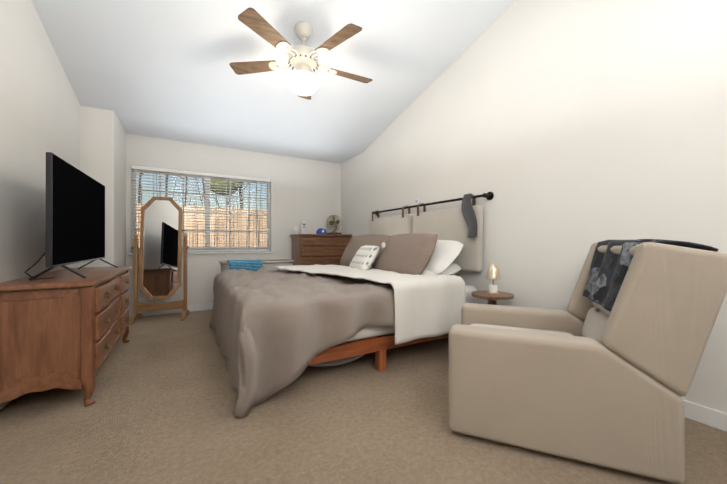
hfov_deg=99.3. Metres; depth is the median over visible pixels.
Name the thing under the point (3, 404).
baseboard
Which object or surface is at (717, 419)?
baseboard
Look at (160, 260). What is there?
mirror
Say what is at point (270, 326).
comforter
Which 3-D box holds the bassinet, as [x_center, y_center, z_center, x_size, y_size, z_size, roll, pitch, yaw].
[-1.476,0.611,4.298,0.952,0.781,0.660,0,0,-30]
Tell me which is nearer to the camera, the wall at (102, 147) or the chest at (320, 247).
the wall at (102, 147)
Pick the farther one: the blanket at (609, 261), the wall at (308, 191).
the wall at (308, 191)
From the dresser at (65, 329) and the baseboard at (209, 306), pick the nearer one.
the dresser at (65, 329)
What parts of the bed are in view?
frame, mattress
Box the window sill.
[128,251,272,254]
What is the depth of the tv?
2.10 m
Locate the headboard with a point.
(463, 223)
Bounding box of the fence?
[137,203,266,247]
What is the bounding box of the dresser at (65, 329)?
[0,266,131,406]
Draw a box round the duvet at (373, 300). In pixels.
[273,264,465,344]
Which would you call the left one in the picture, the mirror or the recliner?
the mirror
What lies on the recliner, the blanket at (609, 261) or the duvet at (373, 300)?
the blanket at (609, 261)
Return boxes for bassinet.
[219,259,293,272]
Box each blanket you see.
[227,259,262,271]
[583,239,718,311]
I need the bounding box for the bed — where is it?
[209,233,476,417]
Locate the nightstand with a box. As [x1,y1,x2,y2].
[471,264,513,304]
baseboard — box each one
[0,401,9,409]
[129,303,212,317]
[682,399,726,431]
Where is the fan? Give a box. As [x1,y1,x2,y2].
[229,7,371,99]
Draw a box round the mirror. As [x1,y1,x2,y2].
[129,197,189,324]
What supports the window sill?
attached to the wall at (308, 191)
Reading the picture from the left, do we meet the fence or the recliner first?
the fence
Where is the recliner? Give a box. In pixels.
[449,239,726,483]
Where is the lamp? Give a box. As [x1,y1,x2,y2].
[486,264,500,294]
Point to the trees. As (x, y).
(240, 194)
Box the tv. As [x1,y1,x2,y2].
[24,152,117,279]
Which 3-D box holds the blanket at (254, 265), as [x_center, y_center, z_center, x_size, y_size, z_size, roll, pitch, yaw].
[-1.532,0.390,3.996,0.431,0.340,0.170,0,0,-30]
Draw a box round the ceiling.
[31,0,515,163]
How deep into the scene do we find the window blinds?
4.57 m
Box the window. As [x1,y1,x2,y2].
[131,169,269,252]
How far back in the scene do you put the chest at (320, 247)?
5.00 m
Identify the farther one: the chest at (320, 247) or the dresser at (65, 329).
the chest at (320, 247)
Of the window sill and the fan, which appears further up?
the fan
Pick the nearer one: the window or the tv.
the tv
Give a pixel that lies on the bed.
(277, 330)
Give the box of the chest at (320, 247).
[290,215,351,265]
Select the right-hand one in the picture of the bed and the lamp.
the lamp
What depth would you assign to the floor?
1.62 m
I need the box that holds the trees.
[137,172,262,246]
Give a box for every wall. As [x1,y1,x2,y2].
[0,0,79,282]
[80,105,125,266]
[126,133,340,309]
[341,0,726,412]
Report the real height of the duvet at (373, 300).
0.479 m
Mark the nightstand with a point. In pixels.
(492, 295)
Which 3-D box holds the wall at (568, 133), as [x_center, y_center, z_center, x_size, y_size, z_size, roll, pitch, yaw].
[1.136,-0.926,3.078,0.100,3.850,6.270,0,0,-30]
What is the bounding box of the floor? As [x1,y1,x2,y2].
[0,310,726,483]
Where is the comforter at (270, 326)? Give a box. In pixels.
[209,267,394,417]
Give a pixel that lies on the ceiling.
(163, 69)
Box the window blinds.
[131,165,270,252]
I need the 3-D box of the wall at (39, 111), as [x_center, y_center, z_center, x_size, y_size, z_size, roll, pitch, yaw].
[-1.692,-0.930,0.915,0.100,3.850,5.350,0,0,-30]
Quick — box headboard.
[369,192,493,271]

